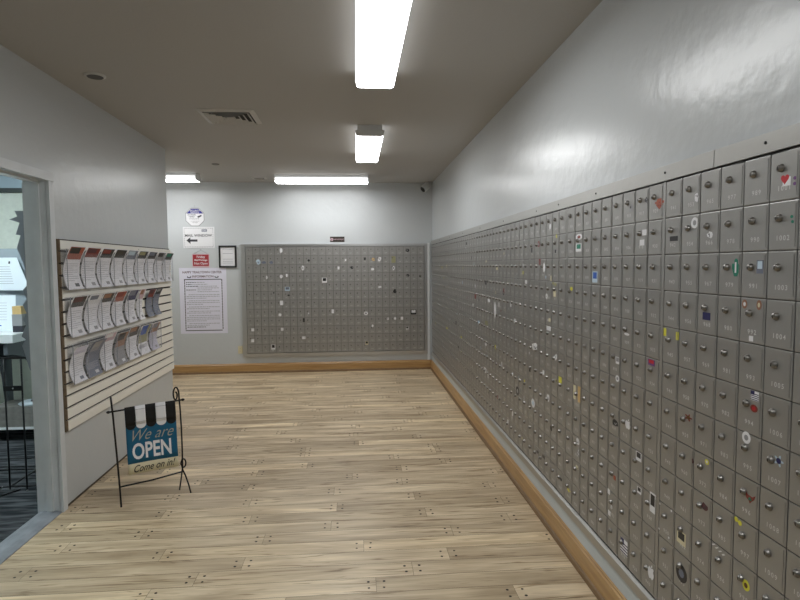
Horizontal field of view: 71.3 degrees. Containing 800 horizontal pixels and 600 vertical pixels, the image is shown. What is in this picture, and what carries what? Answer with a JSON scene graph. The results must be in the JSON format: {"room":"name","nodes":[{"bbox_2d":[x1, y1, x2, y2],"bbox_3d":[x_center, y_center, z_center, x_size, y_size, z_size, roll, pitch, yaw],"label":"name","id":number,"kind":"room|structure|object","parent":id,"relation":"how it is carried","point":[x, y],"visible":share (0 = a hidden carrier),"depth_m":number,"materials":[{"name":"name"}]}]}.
{"room":"mailbox room","nodes":[
{"label":"mailbox room","id":0,"kind":"room"},
{"bbox_2d":[0,193,31,403],"bbox_3d":[-4.063,-0.138,5.504,3.180,2.725,0.120,-1,4,-5],"label":"wall","id":1,"kind":"structure","parent":0,"point":[10,203],"depth_m":5.43,"materials":[{"name":"paint"}]},
{"bbox_2d":[0,175,21,187],"bbox_3d":[-4.066,-1.286,5.369,3.180,0.415,0.006,-1,4,-5],"label":"trim","id":2,"kind":"structure","parent":1,"relation":"attached to","point":[5,182],"depth_m":5.40,"materials":[{"name":"blue paint"}]},
{"bbox_2d":[0,188,21,192],"bbox_3d":[-4.064,-1.059,5.371,3.180,0.040,0.030,-1,4,-5],"label":"trim","id":3,"kind":"structure","parent":1,"relation":"attached to","point":[2,190],"depth_m":5.38,"materials":[{"name":"grey"}]},
{"bbox_2d":[9,211,30,370],"bbox_3d":[-2.402,-0.034,3.845,0.185,1.100,0.560,-1,4,-5],"label":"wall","id":4,"kind":"structure","parent":0,"point":[20,231],"depth_m":3.55,"materials":[{"name":"grey paint"}]},
{"bbox_2d":[0,44,172,503],"bbox_3d":[-2.271,-0.062,4.077,0.125,2.725,3.269,-1,4,-5],"label":"wall","id":5,"kind":"structure","parent":0,"point":[109,184],"depth_m":3.94,"materials":[{"name":"grey paint"}]},
{"bbox_2d":[0,157,67,512],"bbox_3d":[-2.158,0.311,2.961,0.169,2.118,1.064,-1,4,-5],"label":"trim","id":6,"kind":"structure","parent":5,"relation":"attached to","point":[37,184],"depth_m":3.44,"materials":[{"name":"paint"}]},
{"bbox_2d":[68,454,126,505],"bbox_3d":[-2.245,1.259,4.689,0.004,0.012,2.215,-1,4,-5],"label":"baseboard","id":7,"kind":"structure","parent":5,"relation":"attached to","point":[113,466],"depth_m":3.98,"materials":[{"name":"brown"}]},
{"bbox_2d":[56,239,173,431],"bbox_3d":[-2.243,0.165,4.624,0.025,1.236,2.191,-1,4,-5],"label":"panel","id":8,"kind":"object","parent":5,"relation":"attached to","point":[83,400],"visible":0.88,"depth_m":4.21,"materials":[{"name":"white laminate"}]},
{"bbox_2d":[70,297,139,337],"bbox_3d":[-2.170,0.079,4.136,0.039,0.264,1.175,-1,4,-5],"label":"brochure holder","id":9,"kind":"object","parent":8,"relation":"attached to","point":[70,297],"visible":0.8,"depth_m":4.00,"materials":[{"name":"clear plastic"}]},
{"bbox_2d":[67,295,88,336],"bbox_3d":[-2.115,0.105,3.664,0.054,0.262,0.200,-1,4,-5],"label":"flyer","id":10,"kind":"object","parent":9,"relation":"in","point":[77,304],"visible":1,"depth_m":3.66,"materials":[{"name":"white paper"}]},
{"bbox_2d":[84,293,103,332],"bbox_3d":[-2.137,0.090,3.895,0.054,0.262,0.200,-1,4,-5],"label":"flyer","id":11,"kind":"object","parent":9,"relation":"in","point":[94,300],"visible":0.96,"depth_m":3.89,"materials":[{"name":"white paper"}]},
{"bbox_2d":[98,292,115,329],"bbox_3d":[-2.156,0.077,4.107,0.054,0.262,0.200,-1,4,-5],"label":"flyer","id":12,"kind":"object","parent":9,"relation":"in","point":[107,298],"visible":0.98,"depth_m":4.11,"materials":[{"name":"white paper"}]},
{"bbox_2d":[111,291,127,325],"bbox_3d":[-2.178,0.063,4.336,0.054,0.262,0.200,-1,4,-5],"label":"flyer","id":13,"kind":"object","parent":9,"relation":"in","point":[119,298],"visible":0.99,"depth_m":4.33,"materials":[{"name":"white paper"}]},
{"bbox_2d":[125,289,139,322],"bbox_3d":[-2.201,0.047,4.589,0.054,0.262,0.200,-1,4,-5],"label":"flyer","id":14,"kind":"object","parent":9,"relation":"in","point":[132,295],"visible":0.95,"depth_m":4.59,"materials":[{"name":"white paper"}]},
{"bbox_2d":[136,288,146,319],"bbox_3d":[-2.223,0.034,4.797,0.048,0.262,0.130,-1,4,-5],"label":"flyer","id":15,"kind":"object","parent":9,"relation":"in","point":[141,316],"visible":0.87,"depth_m":4.79,"materials":[{"name":"white paper"}]},
{"bbox_2d":[73,322,161,384],"bbox_3d":[-2.192,0.368,4.417,0.040,0.264,1.690,-1,4,-5],"label":"brochure holder","id":16,"kind":"object","parent":8,"relation":"attached to","point":[151,322],"visible":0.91,"depth_m":4.14,"materials":[{"name":"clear plastic"}]},
{"bbox_2d":[69,344,88,383],"bbox_3d":[-2.115,0.423,3.682,0.048,0.235,0.185,-1,4,-5],"label":"flyer","id":17,"kind":"object","parent":16,"relation":"in","point":[79,353],"visible":1,"depth_m":3.68,"materials":[{"name":"white paper"}]},
{"bbox_2d":[85,338,106,377],"bbox_3d":[-2.130,0.403,3.913,0.062,0.245,0.230,-1,4,-5],"label":"flyer","id":18,"kind":"object","parent":16,"relation":"in","point":[95,369],"visible":0.98,"depth_m":3.91,"materials":[{"name":"grey paper"}]},
{"bbox_2d":[100,331,117,370],"bbox_3d":[-2.156,0.377,4.135,0.051,0.270,0.200,-1,4,-5],"label":"flyer","id":19,"kind":"object","parent":16,"relation":"in","point":[107,355],"visible":0.95,"depth_m":4.14,"materials":[{"name":"white paper"}]},
{"bbox_2d":[114,331,128,365],"bbox_3d":[-2.182,0.375,4.374,0.044,0.245,0.220,-1,4,-5],"label":"flyer","id":20,"kind":"object","parent":16,"relation":"in","point":[121,339],"visible":1,"depth_m":4.37,"materials":[{"name":"grey paper"}]},
{"bbox_2d":[126,325,140,359],"bbox_3d":[-2.204,0.350,4.612,0.045,0.265,0.220,-1,4,-5],"label":"flyer","id":21,"kind":"object","parent":16,"relation":"in","point":[132,335],"visible":0.98,"depth_m":4.61,"materials":[{"name":"white paper"}]},
{"bbox_2d":[137,323,151,354],"bbox_3d":[-2.224,0.339,4.866,0.051,0.255,0.230,-1,4,-5],"label":"flyer","id":22,"kind":"object","parent":16,"relation":"in","point":[143,347],"visible":1,"depth_m":4.86,"materials":[{"name":"white paper"}]},
{"bbox_2d":[149,322,160,349],"bbox_3d":[-2.248,0.328,5.120,0.051,0.245,0.200,-1,4,-5],"label":"flyer","id":23,"kind":"object","parent":16,"relation":"in","point":[153,332],"visible":0.97,"depth_m":5.12,"materials":[{"name":"grey paper"}]},
{"bbox_2d":[66,249,173,289],"bbox_3d":[-2.215,-0.256,4.573,0.040,0.264,2.132,-1,4,-5],"label":"brochure holder","id":24,"kind":"object","parent":8,"relation":"attached to","point":[66,249],"visible":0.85,"depth_m":4.22,"materials":[{"name":"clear plastic"}]},
{"bbox_2d":[63,246,85,289],"bbox_3d":[-2.115,-0.209,3.631,0.056,0.278,0.212,-1,4,-5],"label":"flyer","id":25,"kind":"object","parent":24,"relation":"in","point":[75,253],"visible":1,"depth_m":3.63,"materials":[{"name":"white paper"}]},
{"bbox_2d":[81,247,101,287],"bbox_3d":[-2.137,-0.224,3.866,0.056,0.278,0.212,-1,4,-5],"label":"flyer","id":26,"kind":"object","parent":24,"relation":"in","point":[91,254],"visible":0.99,"depth_m":3.87,"materials":[{"name":"white paper"}]},
{"bbox_2d":[96,248,115,286],"bbox_3d":[-2.159,-0.238,4.101,0.056,0.278,0.212,-1,4,-5],"label":"flyer","id":27,"kind":"object","parent":24,"relation":"in","point":[106,255],"visible":1,"depth_m":4.10,"materials":[{"name":"white paper"}]},
{"bbox_2d":[110,249,127,285],"bbox_3d":[-2.181,-0.253,4.336,0.056,0.278,0.212,-1,4,-5],"label":"flyer","id":28,"kind":"object","parent":24,"relation":"in","point":[119,255],"visible":0.98,"depth_m":4.33,"materials":[{"name":"white paper"}]},
{"bbox_2d":[123,250,138,284],"bbox_3d":[-2.203,-0.267,4.571,0.056,0.278,0.212,-1,4,-5],"label":"flyer","id":29,"kind":"object","parent":24,"relation":"in","point":[129,277],"visible":1,"depth_m":4.57,"materials":[{"name":"white paper"}]},
{"bbox_2d":[134,251,148,283],"bbox_3d":[-2.224,-0.282,4.806,0.056,0.278,0.212,-1,4,-5],"label":"flyer","id":30,"kind":"object","parent":24,"relation":"in","point":[139,272],"visible":0.99,"depth_m":4.81,"materials":[{"name":"white paper"}]},
{"bbox_2d":[144,252,157,282],"bbox_3d":[-2.246,-0.296,5.041,0.056,0.278,0.212,-1,4,-5],"label":"flyer","id":31,"kind":"object","parent":24,"relation":"in","point":[148,270],"visible":0.99,"depth_m":5.04,"materials":[{"name":"white paper"}]},
{"bbox_2d":[154,252,165,281],"bbox_3d":[-2.268,-0.311,5.276,0.056,0.278,0.212,-1,4,-5],"label":"flyer","id":32,"kind":"object","parent":24,"relation":"in","point":[157,266],"visible":1,"depth_m":5.27,"materials":[{"name":"white paper"}]},
{"bbox_2d":[162,253,173,280],"bbox_3d":[-2.290,-0.326,5.511,0.056,0.278,0.212,-1,4,-5],"label":"flyer","id":33,"kind":"object","parent":24,"relation":"in","point":[166,263],"visible":0.95,"depth_m":5.51,"materials":[{"name":"white paper"}]},
{"bbox_2d":[145,289,155,316],"bbox_3d":[-2.243,0.024,5.026,0.051,0.245,0.160,-1,4,-5],"label":"flyer","id":34,"kind":"object","parent":8,"relation":"attached to","point":[148,304],"visible":1,"depth_m":5.02,"materials":[{"name":"grey paper"}]},
{"bbox_2d":[152,288,162,314],"bbox_3d":[-2.260,0.013,5.205,0.051,0.245,0.160,-1,4,-5],"label":"flyer","id":35,"kind":"object","parent":8,"relation":"attached to","point":[155,305],"visible":1,"depth_m":5.20,"materials":[{"name":"grey paper"}]},
{"bbox_2d":[0,369,597,599],"bbox_3d":[-2.255,1.387,3.211,6.380,0.061,9.780,-1,4,-5],"label":"floor","id":36,"kind":"structure","parent":0,"point":[373,484],"depth_m":3.49,"materials":[{"name":"brown wood"}]},
{"bbox_2d":[0,331,33,429],"bbox_3d":[-3.724,0.769,4.985,1.350,0.975,0.580,-1,4,-5],"label":"counter","id":37,"kind":"object","parent":36,"relation":"on","point":[11,342],"depth_m":4.93,"materials":[{"name":"white paint"}]},
{"bbox_2d":[0,295,15,330],"bbox_3d":[-3.605,0.118,4.972,0.360,0.320,0.021,0,4,2],"label":"notice sheet","id":38,"kind":"object","parent":37,"relation":"on","point":[6,301],"visible":0.9,"depth_m":4.97,"materials":[{"name":"white paper"}]},
{"bbox_2d":[0,249,25,305],"bbox_3d":[-3.578,-0.099,5.093,0.440,0.740,0.120,-1,4,-5],"label":"display board","id":39,"kind":"object","parent":37,"relation":"on","point":[4,253],"visible":0.22,"depth_m":5.13,"materials":[{"name":"grey"}]},
{"bbox_2d":[0,257,26,289],"bbox_3d":[-3.569,-0.238,5.092,0.320,0.300,0.017,0,4,2],"label":"notice sheet","id":40,"kind":"object","parent":39,"relation":"attached to","point":[12,277],"visible":0.96,"depth_m":5.09,"materials":[{"name":"white paper"}]},
{"bbox_2d":[0,331,25,342],"bbox_3d":[-3.847,0.319,4.947,1.110,0.070,0.580,-1,4,-5],"label":"countertop","id":41,"kind":"structure","parent":37,"relation":"on","point":[5,336],"depth_m":4.74,"materials":[{"name":"white paint"}]},
{"bbox_2d":[0,420,33,427],"bbox_3d":[-3.402,1.089,5.091,0.480,0.058,0.300,-1,4,-5],"label":"bundle","id":42,"kind":"object","parent":37,"relation":"on","point":[11,423],"visible":0.18,"depth_m":4.94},
{"bbox_2d":[0,413,32,420],"bbox_3d":[-3.394,1.029,5.091,0.482,0.058,0.294,-1,4,-5],"label":"bundle","id":43,"kind":"object","parent":42,"relation":"on","point":[18,416],"visible":0.17,"depth_m":4.94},
{"bbox_2d":[0,399,32,413],"bbox_3d":[-3.386,0.969,5.091,0.484,0.058,0.288,-1,4,-5],"label":"bundle","id":44,"kind":"object","parent":43,"relation":"on","point":[13,407],"visible":0.42,"depth_m":4.95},
{"bbox_2d":[18,399,32,405],"bbox_3d":[-3.332,0.919,5.066,0.240,0.042,0.240,-1,4,-5],"label":"bag","id":45,"kind":"object","parent":44,"relation":"on","point":[28,402],"visible":0.38,"depth_m":4.98,"materials":[{"name":"grey plastic"}]},
{"bbox_2d":[0,427,33,429],"bbox_3d":[-3.729,1.130,5.102,1.350,0.020,0.390,-1,4,-5],"label":"shelf","id":46,"kind":"object","parent":37,"relation":"attached to","point":[2,428],"depth_m":4.93,"materials":[{"name":"white paint"}]},
{"bbox_2d":[13,325,25,331],"bbox_3d":[-3.355,0.252,4.932,0.080,0.055,0.100,-1,4,-5],"label":"box","id":47,"kind":"object","parent":37,"relation":"on","point":[15,328],"visible":0.71,"depth_m":4.88,"materials":[{"name":"grey"}]},
{"bbox_2d":[12,314,25,325],"bbox_3d":[-3.356,0.173,4.927,0.085,0.100,0.100,-1,4,-5],"label":"box","id":48,"kind":"object","parent":47,"relation":"on","point":[17,319],"visible":0.64,"depth_m":4.88,"materials":[{"name":"grey cardboard"}]},
{"bbox_2d":[12,306,25,313],"bbox_3d":[-3.356,0.087,4.921,0.075,0.070,0.100,-1,4,-5],"label":"box","id":49,"kind":"object","parent":48,"relation":"on","point":[15,309],"visible":0.86,"depth_m":4.87,"materials":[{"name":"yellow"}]},
{"bbox_2d":[0,357,36,496],"bbox_3d":[-2.799,0.830,3.929,0.527,0.971,0.468,-1,4,-5],"label":"wire rack","id":50,"kind":"object","parent":36,"relation":"on","point":[5,388],"visible":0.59,"depth_m":3.83,"materials":[{"name":"black metal"}]},
{"bbox_2d":[0,511,61,564],"bbox_3d":[-2.158,1.361,3.027,0.139,0.014,0.960,-1,4,-5],"label":"threshold","id":51,"kind":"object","parent":36,"relation":"on","point":[17,539],"depth_m":3.21,"materials":[{"name":"metal"}]},
{"bbox_2d":[106,387,191,506],"bbox_3d":[-1.645,0.955,3.659,0.490,0.732,0.114,-3,5,-37],"label":"sign stand","id":52,"kind":"object","parent":36,"relation":"on","point":[182,471],"visible":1,"depth_m":3.70,"materials":[{"name":"black metal"}]},
{"bbox_2d":[124,400,178,474],"bbox_3d":[-1.627,0.903,3.659,0.323,0.454,0.019,-3,5,-37],"label":"flag","id":53,"kind":"object","parent":52,"relation":"hanging from","point":[151,429],"visible":1,"depth_m":3.66,"materials":[{"name":"blue fabric"}]},
{"bbox_2d":[166,182,431,354],"bbox_3d":[-2.250,-0.464,8.188,5.430,2.437,0.450,-1,4,-5],"label":"wall","id":54,"kind":"structure","parent":0,"point":[239,213],"depth_m":7.98,"materials":[{"name":"grey paint"}]},
{"bbox_2d":[186,205,203,225],"bbox_3d":[-2.894,-1.188,7.861,0.254,0.288,0.005,-1,4,-5],"label":"sign","id":55,"kind":"object","parent":54,"relation":"attached to","point":[194,216],"visible":1,"depth_m":7.86,"materials":[{"name":"white"}]},
{"bbox_2d":[183,227,214,247],"bbox_3d":[-2.846,-0.884,7.884,0.433,0.298,0.005,-1,4,-5],"label":"sign","id":56,"kind":"object","parent":54,"relation":"attached to","point":[193,237],"visible":1,"depth_m":7.88,"materials":[{"name":"white"}]},
{"bbox_2d":[192,249,209,267],"bbox_3d":[-2.825,-0.589,7.902,0.236,0.257,0.010,-1,4,-5],"label":"hanging sign","id":57,"kind":"object","parent":54,"relation":"attached to","point":[198,260],"visible":1,"depth_m":7.90,"materials":[{"name":"red plastic"}]},
{"bbox_2d":[179,268,227,333],"bbox_3d":[-2.801,0.011,7.945,0.655,0.938,0.002,-1,4,-5],"label":"information sign","id":58,"kind":"object","parent":54,"relation":"attached to","point":[203,291],"visible":1,"depth_m":7.94,"materials":[{"name":"white paper"}]},
{"bbox_2d":[218,245,236,267],"bbox_3d":[-2.451,-0.618,7.926,0.245,0.312,0.018,-1,4,-5],"label":"picture frame","id":59,"kind":"object","parent":54,"relation":"attached to","point":[227,254],"visible":1,"depth_m":7.93,"materials":[{"name":"black"}]},
{"bbox_2d":[238,346,242,353],"bbox_3d":[-2.300,0.718,8.027,0.066,0.110,0.008,-1,4,-5],"label":"wall outlet","id":60,"kind":"object","parent":54,"relation":"attached to","point":[240,348],"visible":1,"depth_m":8.03,"materials":[{"name":"beige plastic"}]},
{"bbox_2d":[245,247,318,352],"bbox_3d":[-1.700,-0.010,8.169,1.026,1.524,0.328,-1,4,-5],"label":"bank","id":61,"kind":"object","parent":54,"relation":"attached to","point":[282,294],"visible":1,"depth_m":8.01,"materials":[{"name":"grey metal"}]},
{"bbox_2d":[240,243,427,356],"bbox_3d":[-0.928,-0.002,8.080,2.673,1.617,0.034,-1,4,-5],"label":"surround","id":62,"kind":"object","parent":54,"relation":"attached to","point":[243,268],"visible":1,"depth_m":8.06,"materials":[{"name":"silver metal"}]},
{"bbox_2d":[330,237,344,241],"bbox_3d":[-0.905,-0.876,8.041,0.207,0.077,0.005,-1,4,-5],"label":"no smoking sign","id":63,"kind":"object","parent":54,"relation":"attached to","point":[332,239],"visible":1,"depth_m":8.04,"materials":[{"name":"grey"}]},
{"bbox_2d":[318,246,375,351],"bbox_3d":[-0.779,-0.022,8.243,0.822,1.524,0.328,-1,4,-5],"label":"bank","id":64,"kind":"object","parent":54,"relation":"on","point":[346,274],"visible":1,"depth_m":8.09,"materials":[{"name":"grey metal"}]},
{"bbox_2d":[375,246,424,350],"bbox_3d":[-0.012,-0.032,8.304,0.719,1.524,0.328,-1,4,-5],"label":"bank","id":65,"kind":"object","parent":54,"relation":"on","point":[399,270],"visible":1,"depth_m":8.15,"materials":[{"name":"grey metal"}]},
{"bbox_2d":[0,0,602,182],"bbox_3d":[-2.258,-1.417,3.112,6.630,0.100,9.930,-1,4,-5],"label":"ceiling","id":66,"kind":"structure","parent":0,"point":[289,62],"depth_m":3.38,"materials":[{"name":"grey paint"}]},
{"bbox_2d":[84,72,105,79],"bbox_3d":[-1.888,-1.385,3.451,0.124,0.012,0.124,-1,4,-5],"label":"ceiling speaker","id":67,"kind":"object","parent":66,"relation":"attached to","point":[92,75],"visible":1,"depth_m":3.43,"materials":[{"name":"grey"}]},
{"bbox_2d":[166,172,201,181],"bbox_3d":[-3.195,-1.563,7.104,1.232,0.093,0.249,-1,4,-5],"label":"ceiling light","id":68,"kind":"object","parent":66,"relation":"attached to","point":[170,176],"visible":0.44,"depth_m":7.03,"materials":[{"name":"white plastic"}]},
{"bbox_2d":[166,176,197,181],"bbox_3d":[-3.195,-1.542,7.105,1.200,0.048,0.244,-1,4,-5],"label":"diffuser","id":69,"kind":"object","parent":68,"relation":"attached to","point":[168,178],"depth_m":7.03,"materials":[{"name":"white plastic"}]},
{"bbox_2d":[195,108,261,124],"bbox_3d":[-1.344,-1.444,4.416,0.430,0.022,0.430,-1,4,-5],"label":"ceiling vent","id":70,"kind":"object","parent":66,"relation":"in","point":[213,116],"visible":1,"depth_m":4.38,"materials":[{"name":"grey metal"}]},
{"bbox_2d":[251,177,266,179],"bbox_3d":[-1.894,-1.634,7.506,0.200,0.022,0.200,-1,4,-5],"label":"ceiling vent","id":71,"kind":"object","parent":66,"relation":"in","point":[256,178],"visible":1,"depth_m":7.46,"materials":[{"name":"grey metal"}]},
{"bbox_2d":[274,174,368,183],"bbox_3d":[-1.030,-1.597,7.377,1.232,0.093,0.249,-1,4,-5],"label":"ceiling light","id":72,"kind":"object","parent":66,"relation":"attached to","point":[278,178],"visible":1,"depth_m":7.28,"materials":[{"name":"white plastic"}]},
{"bbox_2d":[275,178,367,183],"bbox_3d":[-1.030,-1.576,7.378,1.200,0.048,0.244,-1,4,-5],"label":"diffuser","id":73,"kind":"object","parent":72,"relation":"attached to","point":[277,180],"depth_m":7.29,"materials":[{"name":"white plastic"}]},
{"bbox_2d":[355,125,384,162],"bbox_3d":[-0.304,-1.474,5.332,0.249,0.093,1.232,-1,4,-5],"label":"ceiling light","id":74,"kind":"object","parent":66,"relation":"attached to","point":[368,138],"visible":1,"depth_m":5.01,"materials":[{"name":"white plastic"}]},
{"bbox_2d":[355,135,382,161],"bbox_3d":[-0.304,-1.453,5.333,0.244,0.048,1.200,-1,4,-5],"label":"diffuser","id":75,"kind":"object","parent":74,"relation":"attached to","point":[367,147],"depth_m":5.20,"materials":[{"name":"white plastic"}]},
{"bbox_2d":[355,0,411,88],"bbox_3d":[-0.105,-1.320,2.845,0.249,0.093,1.232,-1,4,-5],"label":"ceiling light","id":76,"kind":"object","parent":66,"relation":"attached to","point":[380,25],"visible":1,"depth_m":2.72,"materials":[{"name":"white plastic"}]},
{"bbox_2d":[420,182,431,191],"bbox_3d":[0.381,-1.615,7.983,0.196,0.153,0.121,-4,5,-44],"label":"security camera","id":77,"kind":"object","parent":66,"relation":"attached to","point":[427,185],"visible":1,"depth_m":7.94,"materials":[{"name":"white paint"}]},
{"bbox_2d":[173,349,431,364],"bbox_3d":[-2.239,0.895,8.273,5.430,0.288,0.450,-1,4,-5],"label":"wall","id":78,"kind":"structure","parent":0,"point":[226,358],"depth_m":8.09,"materials":[{"name":"grey paint"}]},
{"bbox_2d":[172,359,430,374],"bbox_3d":[-2.184,0.985,8.037,5.300,0.138,0.040,-1,4,-5],"label":"baseboard","id":79,"kind":"structure","parent":78,"relation":"attached to","point":[193,369],"depth_m":8.09,"materials":[{"name":"brown wood"}]},
{"bbox_2d":[429,246,431,348],"bbox_3d":[0.400,-0.042,8.428,0.121,1.524,0.450,-1,4,-5],"label":"wall","id":80,"kind":"structure","parent":0,"point":[430,247],"depth_m":8.20,"materials":[{"name":"grey paint"}]},
{"bbox_2d":[427,243,429,359],"bbox_3d":[0.418,0.023,8.193,0.033,1.722,0.028,-1,4,-5],"label":"trim","id":81,"kind":"structure","parent":80,"relation":"attached to","point":[428,258],"depth_m":8.18,"materials":[{"name":"white paint"}]},
{"bbox_2d":[432,0,799,239],"bbox_3d":[1.079,-0.959,3.360,0.450,0.896,9.830,-1,4,-5],"label":"wall","id":82,"kind":"structure","parent":0,"point":[637,87],"depth_m":2.29,"materials":[{"name":"grey paint"}]},
{"bbox_2d":[431,123,799,244],"bbox_3d":[0.836,-0.543,3.501,0.023,0.061,9.300,-1,4,-5],"label":"trim","id":83,"kind":"structure","parent":82,"relation":"attached to","point":[787,138],"depth_m":1.93,"materials":[{"name":"silver metal"}]},
{"bbox_3d":[1.096,1.179,3.494,0.450,0.269,9.830,-1,4,-5],"label":"wall","id":84,"kind":"structure","parent":0,"visible":0},
{"bbox_2d":[432,243,439,358],"bbox_3d":[0.655,-0.005,7.813,0.328,1.560,0.717,-1,4,-5],"label":"bank","id":85,"kind":"object","parent":84,"relation":"attached to","point":[435,248],"visible":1,"depth_m":7.78,"materials":[{"name":"grey metal"}]},
{"bbox_2d":[439,241,447,367],"bbox_3d":[0.713,0.040,7.100,0.328,1.560,0.717,-1,4,-5],"label":"bank","id":86,"kind":"object","parent":84,"relation":"attached to","point":[443,246],"visible":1,"depth_m":7.08,"materials":[{"name":"grey metal"}]},
{"bbox_2d":[448,238,458,379],"bbox_3d":[0.770,0.084,6.386,0.328,1.560,0.717,-1,4,-5],"label":"bank","id":87,"kind":"object","parent":84,"relation":"attached to","point":[453,245],"visible":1,"depth_m":6.37,"materials":[{"name":"grey metal"}]},
{"bbox_2d":[459,233,475,398],"bbox_3d":[0.833,0.132,5.613,0.328,1.560,0.838,-1,4,-5],"label":"bank","id":88,"kind":"object","parent":84,"relation":"attached to","point":[467,244],"visible":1,"depth_m":5.57,"materials":[{"name":"grey metal"}]},
{"bbox_2d":[476,226,502,427],"bbox_3d":[0.901,0.187,4.725,0.333,1.560,0.952,-1,4,-5],"label":"bank","id":89,"kind":"object","parent":84,"relation":"attached to","point":[489,243],"visible":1,"depth_m":4.67,"materials":[{"name":"grey metal"}]},
{"bbox_2d":[502,219,528,455],"bbox_3d":[0.963,0.235,3.957,0.333,1.560,0.640,-1,4,-5],"label":"bank","id":90,"kind":"object","parent":84,"relation":"attached to","point":[515,276],"visible":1,"depth_m":3.91,"materials":[{"name":"grey metal"}]},
{"bbox_2d":[430,360,626,599],"bbox_3d":[0.856,1.251,3.429,0.040,0.138,9.730,-1,4,-5],"label":"baseboard","id":91,"kind":"structure","parent":84,"relation":"attached to","point":[596,579],"depth_m":3.31,"materials":[{"name":"brown wood"}]},
{"bbox_2d":[432,356,639,599],"bbox_3d":[0.869,1.146,3.388,0.018,0.072,9.660,-1,4,-5],"label":"trim","id":92,"kind":"structure","parent":84,"relation":"attached to","point":[598,557],"depth_m":3.09,"materials":[{"name":"grey paint"}]},
{"bbox_2d":[432,351,655,599],"bbox_3d":[0.848,1.068,3.583,0.026,0.060,9.260,-1,4,-5],"label":"sill","id":93,"kind":"structure","parent":84,"relation":"attached to","point":[602,547],"depth_m":2.93,"materials":[{"name":"silver metal"}]},
{"bbox_2d":[527,209,566,496],"bbox_3d":[1.015,0.275,3.320,0.333,1.560,0.640,-1,4,-5],"label":"mailboxes","id":94,"kind":"object","parent":84,"relation":"attached to","point":[547,233],"visible":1,"depth_m":3.26,"materials":[{"name":"grey metal"}]},
{"bbox_2d":[564,183,663,597],"bbox_3d":[1.078,0.323,2.537,0.333,1.560,0.934,-1,4,-5],"label":"mailboxes","id":95,"kind":"object","parent":84,"relation":"attached to","point":[614,244],"visible":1,"depth_m":2.40,"materials":[{"name":"grey metal"}]},
{"bbox_2d":[655,147,799,599],"bbox_3d":[1.152,0.381,1.615,0.333,1.560,0.928,-1,4,-5],"label":"mailboxes","id":96,"kind":"object","parent":84,"relation":"attached to","point":[728,514],"visible":1,"depth_m":1.66,"materials":[{"name":"grey metal"}]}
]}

